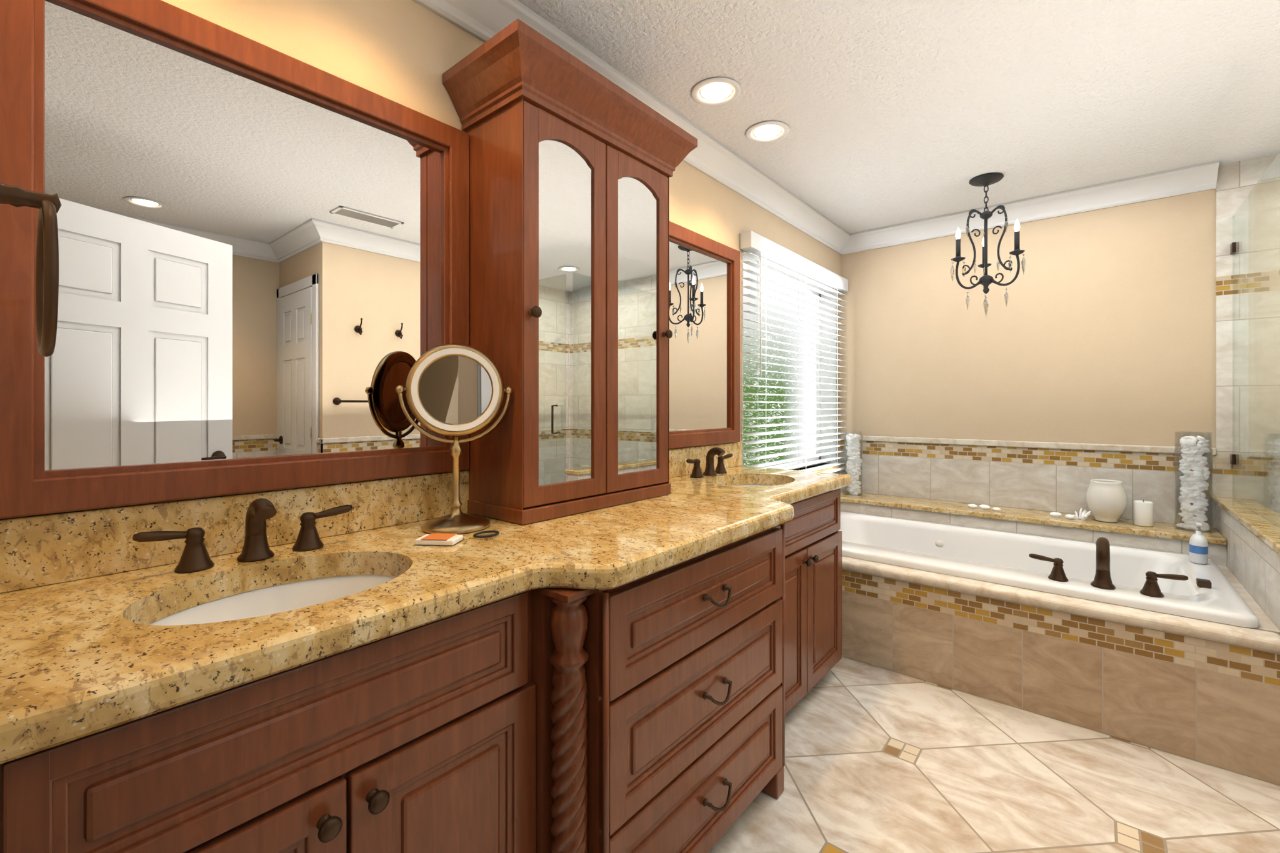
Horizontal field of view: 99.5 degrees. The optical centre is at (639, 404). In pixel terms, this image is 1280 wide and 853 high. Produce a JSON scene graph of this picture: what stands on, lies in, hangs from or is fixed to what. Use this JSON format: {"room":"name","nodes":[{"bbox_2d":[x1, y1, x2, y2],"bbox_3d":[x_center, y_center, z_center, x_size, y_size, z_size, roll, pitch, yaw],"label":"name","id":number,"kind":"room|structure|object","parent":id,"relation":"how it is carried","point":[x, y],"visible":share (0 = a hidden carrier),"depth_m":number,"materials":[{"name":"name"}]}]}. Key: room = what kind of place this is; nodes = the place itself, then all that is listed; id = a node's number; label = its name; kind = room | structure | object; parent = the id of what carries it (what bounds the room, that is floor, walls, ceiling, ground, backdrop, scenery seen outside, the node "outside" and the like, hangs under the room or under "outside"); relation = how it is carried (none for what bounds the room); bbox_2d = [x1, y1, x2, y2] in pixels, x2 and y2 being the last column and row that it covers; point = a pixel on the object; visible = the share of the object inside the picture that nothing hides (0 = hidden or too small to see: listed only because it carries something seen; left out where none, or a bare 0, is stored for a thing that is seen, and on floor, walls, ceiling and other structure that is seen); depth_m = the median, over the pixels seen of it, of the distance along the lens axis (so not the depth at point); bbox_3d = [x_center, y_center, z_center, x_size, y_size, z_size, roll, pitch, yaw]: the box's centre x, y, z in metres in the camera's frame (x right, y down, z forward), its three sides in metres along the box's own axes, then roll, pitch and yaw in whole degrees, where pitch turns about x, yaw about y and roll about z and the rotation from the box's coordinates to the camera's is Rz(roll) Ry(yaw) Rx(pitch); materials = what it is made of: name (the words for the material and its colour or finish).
{"room":"bathroom","nodes":[
{"label":"bathroom","id":0,"kind":"room"},
{"bbox_2d":[161,0,841,470],"bbox_3d":[-0.329,0.005,1.937,0.150,2.440,5.750,0,0,40],"label":"wall","id":1,"kind":"structure","parent":0,"point":[407,52],"depth_m":1.46,"materials":[{"name":"paint"}]},
{"bbox_2d":[0,0,469,518],"bbox_3d":[-0.795,-0.299,1.234,0.031,0.976,0.904,0,0,40],"label":"vanity mirror","id":2,"kind":"object","parent":1,"relation":"attached to","point":[264,267],"visible":0.92,"depth_m":1.12,"materials":[{"name":"brown wood"}]},
{"bbox_2d":[0,441,741,591],"bbox_3d":[-0.284,0.253,1.856,0.020,0.122,2.516,0,0,40],"label":"backsplash","id":3,"kind":"structure","parent":1,"relation":"attached to","point":[36,550],"depth_m":1.06,"materials":[{"name":"beige stone"}]},
{"bbox_2d":[413,0,852,254],"bbox_3d":[0.224,-1.159,2.407,0.095,0.112,4.020,0,0,40],"label":"crown molding","id":4,"kind":"structure","parent":1,"relation":"attached to","point":[487,20],"depth_m":2.42,"materials":[{"name":"white wood"}]},
{"bbox_2d":[669,221,739,449],"bbox_3d":[0.205,-0.299,2.430,0.031,0.976,0.929,0,0,40],"label":"vanity mirror","id":5,"kind":"object","parent":1,"relation":"attached to","point":[704,341],"visible":0.54,"depth_m":2.55,"materials":[{"name":"brown wood"}]},
{"bbox_2d":[740,230,848,473],"bbox_3d":[0.959,-0.219,3.408,0.209,1.362,1.442,0,0,40],"label":"window blinds","id":6,"kind":"object","parent":1,"relation":"attached to","point":[764,257],"visible":0.77,"depth_m":3.38,"materials":[{"name":"white plastic"}]},
{"bbox_2d":[792,463,841,472],"bbox_3d":[0.958,0.436,3.410,0.135,0.022,1.380,0,0,40],"label":"window sill","id":7,"kind":"structure","parent":1,"relation":"attached to","point":[827,469],"depth_m":3.72,"materials":[{"name":"stone"}]},
{"bbox_2d":[831,435,844,490],"bbox_3d":[0.987,0.724,3.385,0.012,1.002,1.440,0,0,40],"label":"tile wainscot","id":8,"kind":"structure","parent":1,"relation":"attached to","point":[842,472],"depth_m":3.96,"materials":[{"name":"tile"}]},
{"bbox_2d":[517,0,1279,233],"bbox_3d":[1.048,-1.265,0.786,3.740,0.100,5.750,0,0,40],"label":"ceiling","id":9,"kind":"structure","parent":0,"point":[890,112],"depth_m":2.06,"materials":[{"name":"white paint"}]},
{"bbox_2d":[691,76,741,106],"bbox_3d":[0.295,-1.220,2.099,0.194,0.026,0.194,0,0,40],"label":"recessed light","id":10,"kind":"object","parent":9,"relation":"in","point":[715,90],"visible":0.96,"depth_m":2.09,"materials":[{"name":"white metal"}]},
{"bbox_2d":[745,120,789,143],"bbox_3d":[0.566,-1.220,2.407,0.194,0.026,0.194,0,0,40],"label":"recessed light","id":11,"kind":"object","parent":9,"relation":"in","point":[767,129],"visible":0.98,"depth_m":2.40,"materials":[{"name":"white metal"}]},
{"bbox_2d":[950,172,1026,316],"bbox_3d":[1.886,-0.841,2.918,0.329,0.745,0.317,0,0,40],"label":"chandelier","id":12,"kind":"object","parent":9,"relation":"hanging from","point":[985,280],"visible":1,"depth_m":2.90,"materials":[{"name":"black metal"}]},
{"bbox_2d":[708,656,1279,852],"bbox_3d":[1.048,1.275,0.786,3.740,0.100,5.750,0,0,40],"label":"floor","id":13,"kind":"structure","parent":0,"point":[878,760],"depth_m":1.73,"materials":[{"name":"tile"}]},
{"bbox_2d":[0,499,841,852],"bbox_3d":[-0.022,0.795,1.636,0.700,0.856,2.516,0,0,40],"label":"bathroom vanity","id":14,"kind":"object","parent":13,"relation":"on","point":[645,713],"depth_m":1.07,"materials":[{"name":"brown wood"}]},
{"bbox_2d":[0,464,851,816],"bbox_3d":[-0.024,0.340,1.638,0.698,0.050,2.516,0,0,40],"label":"countertop","id":15,"kind":"structure","parent":14,"relation":"on","point":[91,690],"depth_m":0.85,"materials":[{"name":"beige stone"}]},
{"bbox_2d":[130,491,354,574],"bbox_3d":[-0.773,0.251,1.100,0.111,0.127,0.373,0,0,40],"label":"faucet","id":16,"kind":"object","parent":15,"relation":"on","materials":[{"name":"brown metal"}]},
{"bbox_2d":[142,561,397,636],"bbox_3d":[-0.630,0.434,0.970,0.338,0.161,0.438,0,0,40],"label":"sink","id":17,"kind":"object","parent":15,"relation":"in","point":[182,615],"depth_m":1.08,"materials":[{"name":"white ceramic"}]},
{"bbox_2d":[395,343,513,534],"bbox_3d":[-0.472,0.078,1.392,0.168,0.472,0.247,0,0,40],"label":"makeup mirror","id":18,"kind":"object","parent":15,"relation":"on","point":[455,391],"visible":1,"depth_m":1.38,"materials":[{"name":"gold metal"}]},
{"bbox_2d":[415,530,499,545],"bbox_3d":[-0.428,0.307,1.271,0.106,0.014,0.185,0,0,40],"label":"soap","id":19,"kind":"object","parent":15,"relation":"on","point":[442,539],"depth_m":1.22,"materials":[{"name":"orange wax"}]},
{"bbox_2d":[442,18,697,524],"bbox_3d":[-0.179,-0.313,1.727,0.344,1.254,0.780,0,0,40],"label":"cabinet","id":20,"kind":"object","parent":15,"relation":"on","point":[575,162],"visible":1,"depth_m":1.55,"materials":[{"name":"brown wood"}]},
{"bbox_2d":[682,445,734,476],"bbox_3d":[0.330,0.251,2.420,0.111,0.127,0.373,0,0,40],"label":"faucet","id":21,"kind":"object","parent":15,"relation":"on","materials":[{"name":"brown metal"}]},
{"bbox_2d":[727,479,777,486],"bbox_3d":[0.473,0.434,2.289,0.338,0.161,0.438,0,0,40],"label":"sink","id":22,"kind":"object","parent":15,"relation":"in","point":[745,482],"depth_m":2.48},
{"bbox_2d":[840,490,1222,554],"bbox_3d":[2.100,0.924,3.243,1.896,0.599,0.301,0,0,40],"label":"ledge","id":23,"kind":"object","parent":13,"relation":"on","point":[1162,537],"depth_m":3.05,"materials":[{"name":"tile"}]},
{"bbox_2d":[844,430,862,495],"bbox_3d":[1.490,0.407,3.785,0.120,0.448,0.120,0,0,40],"label":"vase","id":24,"kind":"object","parent":23,"relation":"on","point":[854,464],"visible":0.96,"depth_m":3.75,"materials":[{"name":"clear glass"}]},
{"bbox_2d":[968,503,1090,520],"bbox_3d":[2.211,0.597,3.107,0.577,0.060,0.098,0,0,40],"label":"seashells","id":25,"kind":"object","parent":23,"relation":"on","point":[1083,515],"visible":0.98,"depth_m":2.98},
{"bbox_2d":[1085,479,1127,522],"bbox_3d":[2.511,0.516,2.919,0.172,0.215,0.172,0,0,40],"label":"vase","id":26,"kind":"object","parent":23,"relation":"on","point":[1106,500],"visible":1,"depth_m":2.87,"materials":[{"name":"white ceramic"}]},
{"bbox_2d":[1133,500,1153,526],"bbox_3d":[2.610,0.557,2.810,0.076,0.132,0.076,0,0,40],"label":"candle","id":27,"kind":"object","parent":23,"relation":"on","point":[1143,512],"depth_m":2.78,"materials":[{"name":"white wax"}]},
{"bbox_2d":[1174,431,1213,533],"bbox_3d":[2.768,0.379,2.711,0.136,0.491,0.136,0,0,40],"label":"vase","id":28,"kind":"object","parent":23,"relation":"on","point":[1194,484],"visible":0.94,"depth_m":2.69,"materials":[{"name":"clear glass"}]},
{"bbox_2d":[841,556,1279,785],"bbox_3d":[1.367,0.990,2.366,1.896,0.469,0.106,0,0,40],"label":"bathtub surround","id":29,"kind":"structure","parent":13,"relation":"on","point":[1205,692],"depth_m":2.05,"materials":[{"name":"tile"}]},
{"bbox_2d":[838,511,1258,628],"bbox_3d":[1.698,0.843,2.764,1.806,0.622,0.976,0,0,40],"label":"bathtub","id":30,"kind":"object","parent":29,"relation":"in","point":[1102,569],"visible":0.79,"depth_m":2.60,"materials":[{"name":"white ceramic"}]},
{"bbox_2d":[1028,536,1211,598],"bbox_3d":[1.937,0.624,2.202,0.563,0.185,0.316,0,0,40],"label":"faucet","id":31,"kind":"object","parent":30,"relation":"on","point":[1102,580],"depth_m":2.12,"materials":[{"name":"brown metal"}]},
{"bbox_2d":[1189,522,1208,564],"bbox_3d":[2.540,0.626,2.464,0.061,0.178,0.081,0,0,40],"label":"soap bottle","id":32,"kind":"object","parent":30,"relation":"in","point":[1198,548],"visible":1,"depth_m":2.44,"materials":[{"name":"white plastic"}]},
{"bbox_2d":[1201,533,1274,625],"bbox_3d":[2.398,0.775,2.177,0.072,0.298,0.900,0,0,40],"label":"wall","id":33,"kind":"structure","parent":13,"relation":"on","point":[1217,544],"depth_m":2.47,"materials":[{"name":"tile"}]},
{"bbox_2d":[1213,496,1279,630],"bbox_3d":[2.541,0.845,2.197,0.144,0.759,1.345,0,0,40],"label":"wall","id":34,"kind":"structure","parent":13,"relation":"on","point":[1252,537],"depth_m":2.14,"materials":[{"name":"tile"}]},
{"bbox_2d":[1230,152,1279,528],"bbox_3d":[2.763,0.134,1.982,0.641,2.158,1.390,0,0,40],"label":"glass panel","id":35,"kind":"object","parent":34,"relation":"on","point":[1235,247],"visible":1,"depth_m":2.31,"materials":[{"name":"clear glass"}]},
{"bbox_2d":[841,188,1215,528],"bbox_3d":[2.902,0.005,2.886,3.590,2.440,0.150,0,0,40],"label":"wall","id":36,"kind":"structure","parent":0,"point":[1100,327],"depth_m":3.20,"materials":[{"name":"paint"}]},
{"bbox_2d":[844,435,1216,528],"bbox_3d":[2.198,0.722,3.361,1.900,1.006,0.024,0,0,40],"label":"tile wainscot","id":37,"kind":"structure","parent":36,"relation":"attached to","point":[1052,477],"depth_m":3.27,"materials":[{"name":"tile"}]},
{"bbox_2d":[851,160,1219,252],"bbox_3d":[2.220,-1.159,3.295,1.780,0.112,0.095,0,0,40],"label":"crown molding","id":38,"kind":"structure","parent":36,"relation":"attached to","point":[1204,176],"depth_m":3.13,"materials":[{"name":"white wood"}]},
{"bbox_2d":[1215,153,1279,528],"bbox_3d":[3.521,0.005,2.262,1.540,2.440,0.012,0,0,40],"label":"tiled wall","id":39,"kind":"structure","parent":36,"relation":"attached to","point":[1237,182],"depth_m":2.67,"materials":[{"name":"tile"}]},
{"bbox_3d":[0.236,0.005,-0.302,3.590,2.440,0.120,0,0,40],"label":"wall","id":40,"kind":"structure","parent":0,"visible":0},
{"bbox_2d":[0,182,61,356],"bbox_3d":[-0.688,-0.156,0.596,0.175,0.204,0.070,0,0,40],"label":"towel ring","id":41,"kind":"object","parent":40,"relation":"attached to","point":[48,206],"visible":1,"depth_m":0.58,"materials":[{"name":"brown metal"}]},
{"label":"outside","id":42,"kind":"structure","parent":0,"visible":0},
{"bbox_2d":[743,270,816,467],"bbox_3d":[0.752,-0.175,3.581,0.001,3.200,2.580,0,0,40],"label":"window","id":43,"kind":"structure","parent":42,"point":[754,381],"depth_m":3.85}
]}

